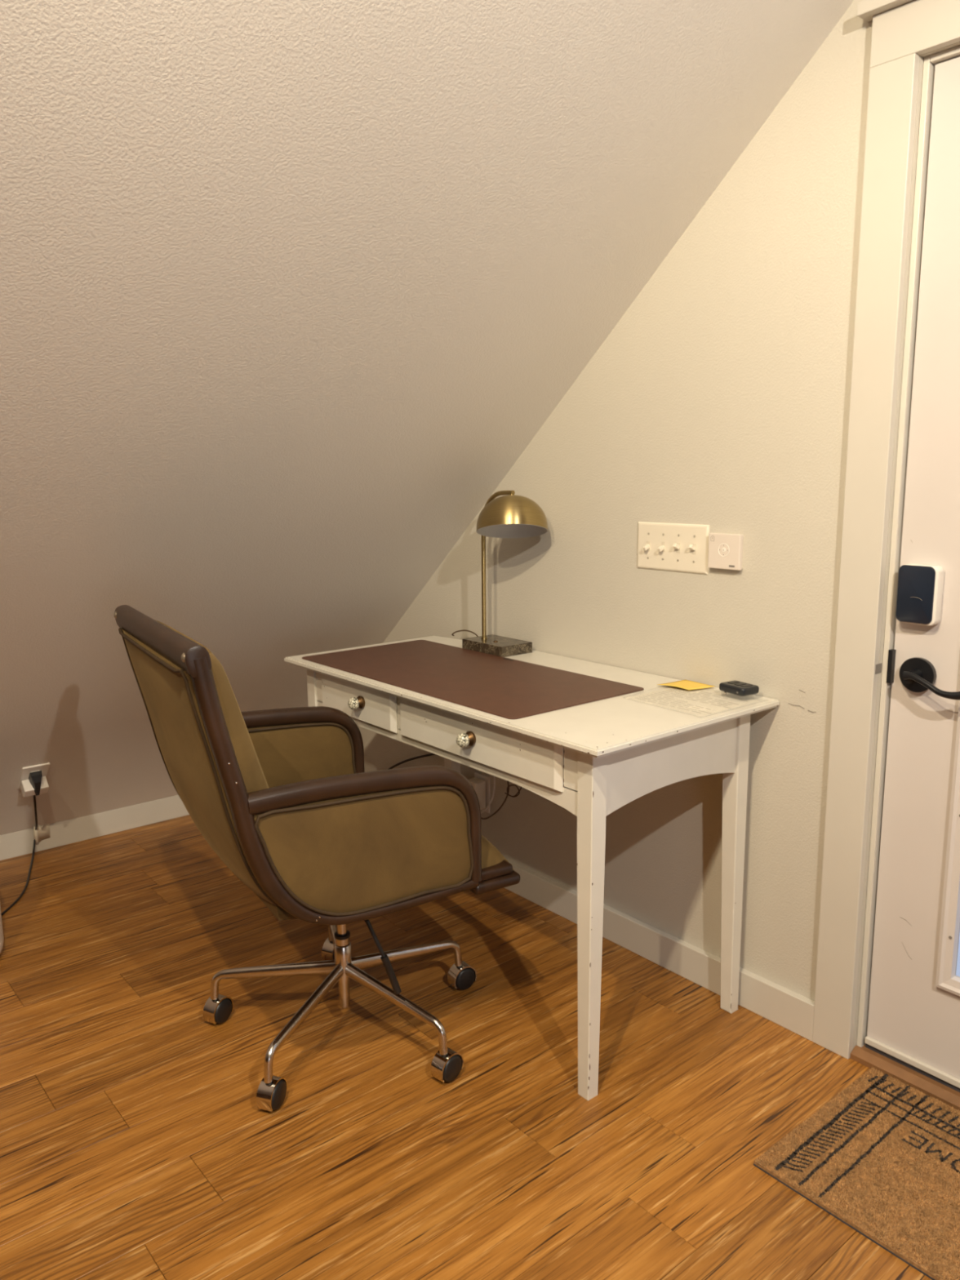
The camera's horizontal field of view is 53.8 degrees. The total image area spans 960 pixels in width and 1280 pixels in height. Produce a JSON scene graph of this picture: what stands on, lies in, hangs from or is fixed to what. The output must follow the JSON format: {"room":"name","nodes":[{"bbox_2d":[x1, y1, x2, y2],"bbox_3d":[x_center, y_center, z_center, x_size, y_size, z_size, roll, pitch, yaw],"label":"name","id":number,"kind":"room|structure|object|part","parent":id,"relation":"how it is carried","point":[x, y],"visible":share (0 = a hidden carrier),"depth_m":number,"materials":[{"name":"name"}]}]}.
{"room":"home office","nodes":[
{"label":"home office","id":0,"kind":"room"},
{"bbox_2d":[0,0,853,835],"bbox_3d":[-0.783,-0.294,-0.973,6.000,3.290,7.234,-9,13,-39],"label":"ceiling","id":1,"kind":"structure","parent":0,"point":[290,291],"depth_m":1.85,"materials":[{"name":"paint"}]},
{"bbox_2d":[17,762,49,789],"bbox_3d":[-1.407,0.428,2.981,0.080,0.091,0.089,-9,13,-39],"label":"wall outlet","id":2,"kind":"object","parent":1,"relation":"attached to","point":[44,767],"visible":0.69,"depth_m":2.96,"materials":[{"name":"white plastic"}]},
{"bbox_2d":[1,770,42,915],"bbox_3d":[-1.424,0.606,2.873,0.128,0.354,0.666,-1,10,-5],"label":"cord","id":3,"kind":"object","parent":2,"relation":"hanging from","point":[35,777],"visible":0.95,"depth_m":2.96,"materials":[{"name":"plastic"}]},
{"bbox_2d":[20,776,48,797],"bbox_3d":[-1.406,0.463,2.985,0.072,0.055,0.054,-9,13,-39],"label":"charger","id":4,"kind":"object","parent":2,"relation":"attached to","point":[27,789],"visible":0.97,"depth_m":2.97,"materials":[{"name":"white plastic"}]},
{"bbox_2d":[0,814,931,1279],"bbox_3d":[-0.762,1.435,-0.658,6.220,0.050,7.273,-9,13,-39],"label":"floor","id":5,"kind":"structure","parent":0,"point":[136,1144],"depth_m":1.93,"materials":[{"name":"wood"}]},
{"bbox_2d":[0,905,4,952],"bbox_3d":[-1.430,0.671,2.445,0.330,0.377,0.330,-9,13,-39],"label":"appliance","id":6,"kind":"object","parent":5,"relation":"on","point":[2,938],"visible":1,"depth_m":2.51,"materials":[{"name":"white plastic"}]},
{"bbox_2d":[113,604,519,1111],"bbox_3d":[-0.337,0.415,2.104,0.742,0.982,0.645,-7,12,-31],"label":"office chair","id":7,"kind":"object","parent":5,"relation":"on","point":[285,798],"visible":1,"depth_m":1.84,"materials":[{"name":"brown leather"}]},
{"bbox_3d":[-0.630,-0.007,1.842,0.043,0.055,0.608,-7,12,-31],"label":"rail","id":8,"kind":"part","parent":7,"relation":"part of","materials":[{"name":"brown leather"}]},
{"bbox_3d":[-0.369,0.260,2.050,0.652,0.572,0.543,-7,12,-31],"label":"panel","id":9,"kind":"part","parent":7,"relation":"part of","materials":[{"name":"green fabric"}]},
{"bbox_2d":[155,620,268,792],"bbox_3d":[-0.538,0.198,1.935,0.175,0.443,0.524,-7,12,-31],"label":"backrest","id":10,"kind":"object","parent":7,"relation":"on","point":[186,753],"depth_m":1.73,"materials":[{"name":"brown fabric"}]},
{"bbox_2d":[202,993,233,1024],"bbox_3d":[-0.614,0.859,2.216,0.033,0.051,0.066,5,11,28],"label":"caster wheel","id":11,"kind":"object","parent":7,"relation":"attached to","point":[218,1008],"depth_m":2.20,"materials":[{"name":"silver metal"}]},
{"bbox_2d":[256,1075,287,1111],"bbox_3d":[-0.422,0.911,1.915,0.033,0.051,0.066,3,11,18],"label":"caster wheel","id":12,"kind":"object","parent":7,"relation":"attached to","point":[272,1091],"depth_m":1.89,"materials":[{"name":"silver metal"}]},
{"bbox_3d":[-0.476,0.783,2.184,0.306,0.106,0.021,0,10,4],"label":"leg","id":13,"kind":"part","parent":7,"relation":"part of","materials":[{"name":"silver metal"}]},
{"bbox_3d":[-0.515,0.319,2.312,0.478,0.250,0.028,-7,12,-31],"label":"panel","id":14,"kind":"part","parent":7,"relation":"part of","materials":[{"name":"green fabric"}]},
{"bbox_3d":[-0.509,0.300,2.312,0.485,0.276,0.038,-7,12,-31],"label":"armrest","id":15,"kind":"part","parent":7,"relation":"part of","materials":[{"name":"brown leather"}]},
{"bbox_3d":[-0.373,0.811,2.023,0.021,0.106,0.306,4,11,21],"label":"leg","id":16,"kind":"part","parent":7,"relation":"part of","materials":[{"name":"silver metal"}]},
{"bbox_2d":[321,937,333,960],"bbox_3d":[-0.384,0.809,2.488,0.033,0.051,0.066,5,11,26],"label":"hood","id":17,"kind":"object","parent":7,"relation":"attached to","point":[327,951],"depth_m":2.46,"materials":[{"name":"silver metal"}]},
{"bbox_3d":[-0.353,0.757,2.328,0.021,0.106,0.306,-3,10,-14],"label":"leg","id":18,"kind":"part","parent":7,"relation":"part of","materials":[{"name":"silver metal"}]},
{"bbox_3d":[-0.252,0.273,1.782,0.560,0.555,0.036,-7,12,-31],"label":"frame","id":19,"kind":"part","parent":7,"relation":"part of","materials":[{"name":"brown leather"}]},
{"bbox_3d":[-0.215,0.403,1.827,0.478,0.250,0.028,-7,12,-31],"label":"panel","id":20,"kind":"part","parent":7,"relation":"part of","materials":[{"name":"green fabric"}]},
{"bbox_3d":[-0.209,0.384,1.828,0.485,0.276,0.038,-7,12,-31],"label":"armrest","id":21,"kind":"part","parent":7,"relation":"part of","materials":[{"name":"brown leather"}]},
{"bbox_3d":[-0.247,0.619,2.013,0.104,0.145,0.030,4,11,23],"label":"height lever","id":22,"kind":"part","parent":7,"relation":"part of","materials":[{"name":"black plastic"}]},
{"bbox_2d":[256,835,513,920],"bbox_3d":[-0.283,0.443,2.135,0.547,0.098,0.532,-7,12,-31],"label":"seat cushion","id":23,"kind":"object","parent":7,"relation":"on","point":[495,867],"depth_m":2.02,"materials":[{"name":"brown fabric"}]},
{"bbox_3d":[-0.187,0.801,2.070,0.306,0.106,0.021,8,13,39],"label":"leg","id":24,"kind":"part","parent":7,"relation":"part of","materials":[{"name":"silver metal"}]},
{"bbox_3d":[-0.175,0.768,2.258,0.306,0.106,0.021,-7,12,-32],"label":"leg","id":25,"kind":"part","parent":7,"relation":"part of","materials":[{"name":"silver metal"}]},
{"bbox_2d":[431,1046,463,1082],"bbox_3d":[-0.069,0.893,2.000,0.033,0.051,0.066,9,14,42],"label":"caster wheel","id":26,"kind":"object","parent":7,"relation":"attached to","point":[446,1064],"depth_m":1.98,"materials":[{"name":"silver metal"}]},
{"bbox_2d":[447,960,476,989],"bbox_3d":[-0.044,0.830,2.353,0.066,0.051,0.033,-7,12,-33],"label":"caster wheel","id":27,"kind":"object","parent":7,"relation":"attached to","point":[461,975],"depth_m":2.34,"materials":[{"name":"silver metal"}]},
{"bbox_2d":[284,635,779,1100],"bbox_3d":[0.061,0.466,2.434,0.590,0.762,1.192,-9,13,-39],"label":"writing desk","id":28,"kind":"object","parent":5,"relation":"on","point":[591,760],"visible":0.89,"depth_m":2.00,"materials":[{"name":"beige paint"}]},
{"bbox_3d":[-0.451,0.433,2.689,0.041,0.745,0.041,-9,13,-39],"label":"leg","id":29,"kind":"part","parent":28,"relation":"part of","materials":[{"name":"beige paint"}]},
{"bbox_3d":[-0.320,0.161,2.394,0.025,0.032,0.032,-9,13,-39],"label":"knob","id":30,"kind":"part","parent":28,"relation":"part of","materials":[{"name":"ceramic"}]},
{"bbox_3d":[-0.319,0.156,2.441,0.013,0.102,0.350,-9,13,-39],"label":"drawer","id":31,"kind":"part","parent":28,"relation":"part of","materials":[{"name":"beige paint"}]},
{"bbox_3d":[-0.306,0.159,2.405,0.014,0.033,0.033,-9,13,-39],"label":"knob","id":32,"kind":"part","parent":28,"relation":"part of","materials":[{"name":"gold metal"}]},
{"bbox_2d":[387,753,436,769],"bbox_3d":[-0.289,0.408,3.268,0.070,0.598,0.798,-10,14,-43],"label":"cord","id":33,"kind":"object","parent":28,"relation":"hanging from","point":[428,754],"visible":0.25,"depth_m":3.22,"materials":[{"name":"plastic"}]},
{"bbox_3d":[-0.122,0.257,2.244,0.019,0.054,1.019,-9,13,-39],"label":"rail","id":34,"kind":"part","parent":28,"relation":"part of","materials":[{"name":"beige paint"}]},
{"bbox_3d":[-0.088,0.377,2.986,0.041,0.745,0.041,-9,13,-39],"label":"leg","id":35,"kind":"part","parent":28,"relation":"part of","materials":[{"name":"beige paint"}]},
{"bbox_3d":[-0.037,0.218,2.059,0.025,0.032,0.032,-9,13,-39],"label":"knob","id":36,"kind":"part","parent":28,"relation":"part of","materials":[{"name":"ceramic"}]},
{"bbox_3d":[-0.024,0.216,2.070,0.014,0.033,0.033,-9,13,-39],"label":"knob","id":37,"kind":"part","parent":28,"relation":"part of","materials":[{"name":"gold metal"}]},
{"bbox_2d":[302,640,644,719],"bbox_3d":[-0.055,0.082,2.413,0.420,0.003,0.885,-9,13,-39],"label":"desk pad","id":38,"kind":"object","parent":28,"relation":"on","point":[504,687],"visible":1,"depth_m":2.34,"materials":[{"name":"leather"}]},
{"bbox_3d":[-0.017,0.217,2.083,0.013,0.102,0.556,-9,13,-39],"label":"drawer","id":39,"kind":"part","parent":28,"relation":"part of","materials":[{"name":"beige paint"}]},
{"bbox_2d":[480,775,495,813],"bbox_3d":[0.010,0.358,2.871,0.077,0.363,0.032,4,11,22],"label":"charging cord","id":40,"kind":"object","parent":28,"relation":"hanging from","point":[494,788],"visible":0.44,"depth_m":2.87,"materials":[{"name":"grey plastic"}]},
{"bbox_2d":[480,780,509,819],"bbox_3d":[0.033,0.369,2.853,0.140,0.379,0.017,8,13,38],"label":"lamp cord","id":41,"kind":"object","parent":28,"relation":"hanging from","point":[493,814],"visible":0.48,"depth_m":2.84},
{"bbox_2d":[451,490,547,657],"bbox_3d":[0.001,-0.195,2.677,0.193,0.454,0.464,-9,13,-39],"label":"desk lamp","id":42,"kind":"object","parent":28,"relation":"on","point":[512,515],"visible":1,"depth_m":2.62,"materials":[{"name":"gold metal"}]},
{"bbox_3d":[-0.040,-0.013,2.857,0.018,0.031,0.190,-6,11,-28],"label":"lamp cord","id":43,"kind":"part","parent":42,"relation":"part of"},
{"bbox_3d":[0.086,-0.341,2.556,0.193,0.096,0.193,4,-6,-39],"label":"lamp shade","id":44,"kind":"part","parent":42,"relation":"part of","materials":[{"name":"gold metal"}]},
{"bbox_2d":[504,784,522,797],"bbox_3d":[0.101,0.333,2.763,0.030,0.276,0.092,-9,13,-39],"label":"coiled cord","id":45,"kind":"object","parent":28,"relation":"hanging from","point":[518,792],"visible":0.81,"depth_m":2.79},
{"bbox_3d":[0.220,0.569,1.894,0.041,0.745,0.041,-9,13,-39],"label":"leg","id":46,"kind":"part","parent":28,"relation":"part of","materials":[{"name":"beige paint"}]},
{"bbox_2d":[625,686,758,716],"bbox_3d":[0.469,0.131,2.117,0.239,0.002,0.252,-9,13,-39],"label":"document sleeve","id":47,"kind":"object","parent":28,"relation":"on","point":[700,702],"visible":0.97,"depth_m":2.10,"materials":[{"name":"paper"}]},
{"bbox_2d":[657,679,715,689],"bbox_3d":[0.487,0.106,2.227,0.094,0.005,0.102,-9,13,-39],"label":"note","id":48,"kind":"object","parent":47,"relation":"on","point":[685,684],"visible":1,"depth_m":2.22,"materials":[{"name":"paper"}]},
{"bbox_2d":[719,680,759,696],"bbox_3d":[0.581,0.112,2.123,0.058,0.030,0.076,-7,12,-31],"label":"remote","id":49,"kind":"object","parent":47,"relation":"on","point":[736,687],"visible":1,"depth_m":2.10,"materials":[{"name":"black plastic"}]},
{"bbox_3d":[0.583,0.514,2.190,0.041,0.745,0.041,-9,13,-39],"label":"leg","id":50,"kind":"part","parent":28,"relation":"part of","materials":[{"name":"beige paint"}]},
{"bbox_2d":[753,1066,959,1279],"bbox_3d":[0.913,0.989,1.595,0.430,0.013,0.759,-9,13,-39],"label":"doormat","id":51,"kind":"object","parent":5,"relation":"on","point":[882,1157],"visible":1,"depth_m":1.73,"materials":[{"name":"fabric"}]},
{"bbox_2d":[357,0,959,1048],"bbox_3d":[1.569,-0.599,0.960,0.120,3.364,7.313,-9,13,-39],"label":"wall","id":52,"kind":"structure","parent":0,"point":[719,398],"depth_m":2.17,"materials":[{"name":"paint"}]},
{"bbox_2d":[474,772,490,813],"bbox_3d":[0.007,0.480,2.974,0.008,0.116,0.072,-9,13,-39],"label":"wall outlet","id":53,"kind":"object","parent":52,"relation":"attached to","point":[486,779],"visible":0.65,"depth_m":2.95,"materials":[{"name":"white plastic"}]},
{"bbox_2d":[467,777,485,809],"bbox_3d":[-0.014,0.482,2.957,0.045,0.092,0.052,-9,13,-39],"label":"power adapter","id":54,"kind":"object","parent":53,"relation":"attached to","point":[478,784],"visible":0.54,"depth_m":2.94,"materials":[{"name":"beige plastic"}]},
{"bbox_2d":[503,858,814,1040],"bbox_3d":[0.016,0.708,2.995,0.019,0.088,2.303,-9,13,-39],"label":"baseboard","id":55,"kind":"structure","parent":52,"relation":"attached to","point":[793,1011],"depth_m":2.40,"materials":[{"name":"paint"}]},
{"bbox_2d":[637,521,709,574],"bbox_3d":[0.467,-0.223,2.265,0.023,0.114,0.212,-9,13,-39],"label":"switch plate","id":56,"kind":"object","parent":52,"relation":"attached to","point":[673,547],"visible":1,"depth_m":2.25,"materials":[{"name":"beige plastic"}]},
{"bbox_2d":[707,533,743,570],"bbox_3d":[0.561,-0.203,2.158,0.019,0.080,0.086,-9,13,-39],"label":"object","id":57,"kind":"object","parent":52,"relation":"attached to","point":[726,551],"visible":1,"depth_m":2.15,"materials":[{"name":"beige plastic"}]},
{"bbox_2d":[812,53,919,1058],"bbox_3d":[0.773,-0.080,1.921,0.020,2.005,0.087,-9,13,-39],"label":"trim","id":58,"kind":"structure","parent":52,"relation":"attached to","point":[892,95],"depth_m":1.89,"materials":[{"name":"paint"}]},
{"bbox_2d":[857,0,914,22],"bbox_3d":[1.079,-1.099,1.338,0.042,0.023,1.135,-9,13,-39],"label":"trim","id":59,"kind":"structure","parent":52,"relation":"attached to","point":[866,9],"depth_m":1.74,"materials":[{"name":"paint"}]},
{"bbox_2d":[856,55,935,1047],"bbox_3d":[0.863,-0.092,1.929,0.108,1.985,0.012,-9,13,-39],"label":"trim","id":60,"kind":"structure","parent":52,"relation":"attached to","point":[928,76],"depth_m":1.87,"materials":[{"name":"paint"}]},
{"bbox_2d":[849,1044,959,1111],"bbox_3d":[1.152,0.954,1.753,0.132,0.022,0.922,-9,13,-39],"label":"threshold","id":61,"kind":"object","parent":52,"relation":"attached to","point":[864,1055],"depth_m":1.98,"materials":[{"name":"brown wood"}]},
{"bbox_2d":[864,57,959,1092],"bbox_3d":[1.109,-0.022,1.560,0.106,1.968,0.908,-9,13,-39],"label":"door","id":62,"kind":"structure","parent":52,"relation":"in","point":[913,1021],"depth_m":1.86,"materials":[{"name":"paint"}]},
{"bbox_3d":[0.808,0.058,1.917,0.024,0.020,0.001,-9,13,-39],"label":"strike plate","id":63,"kind":"part","parent":62,"relation":"part of","materials":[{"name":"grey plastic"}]},
{"bbox_3d":[0.833,0.053,1.915,0.014,0.068,0.008,-9,13,-39],"label":"latch plate","id":64,"kind":"part","parent":62,"relation":"part of","materials":[{"name":"black metal"}]},
{"bbox_3d":[0.869,0.088,1.805,0.017,0.038,0.133,-8,12,-35],"label":"lever","id":65,"kind":"part","parent":62,"relation":"part of","materials":[{"name":"black metal"}]},
{"bbox_3d":[1.121,-0.069,1.548,0.024,1.652,0.618,-9,13,-39],"label":"lite frame","id":66,"kind":"part","parent":62,"relation":"part of","materials":[{"name":"paint"}]},
{"bbox_2d":[869,0,959,68],"bbox_3d":[1.087,-1.045,1.355,0.020,0.089,1.096,-9,13,-39],"label":"trim","id":67,"kind":"structure","parent":52,"relation":"attached to","point":[919,27],"depth_m":1.70,"materials":[{"name":"paint"}]},
{"bbox_2d":[929,45,959,65],"bbox_3d":[1.150,-1.004,1.407,0.108,0.012,0.910,-9,13,-39],"label":"trim","id":68,"kind":"structure","parent":52,"relation":"attached to","point":[954,52],"depth_m":1.70,"materials":[{"name":"paint"}]},
{"bbox_3d":[-3.063,0.891,2.039,6.000,0.124,0.100,-9,13,-39],"label":"wall","id":69,"kind":"structure","parent":0,"visible":0},
{"bbox_2d":[33,823,49,843],"bbox_3d":[-1.494,0.656,3.223,0.010,0.063,0.058,6,12,33],"label":"tape","id":70,"kind":"object","parent":69,"relation":"attached to","point":[42,833],"visible":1,"depth_m":3.23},
{"bbox_2d":[0,795,189,860],"bbox_3d":[-3.025,0.910,1.996,6.000,0.088,0.019,-9,13,-39],"label":"baseboard","id":71,"kind":"structure","parent":69,"relation":"attached to","point":[19,843],"depth_m":3.34,"materials":[{"name":"paint"}]}
]}

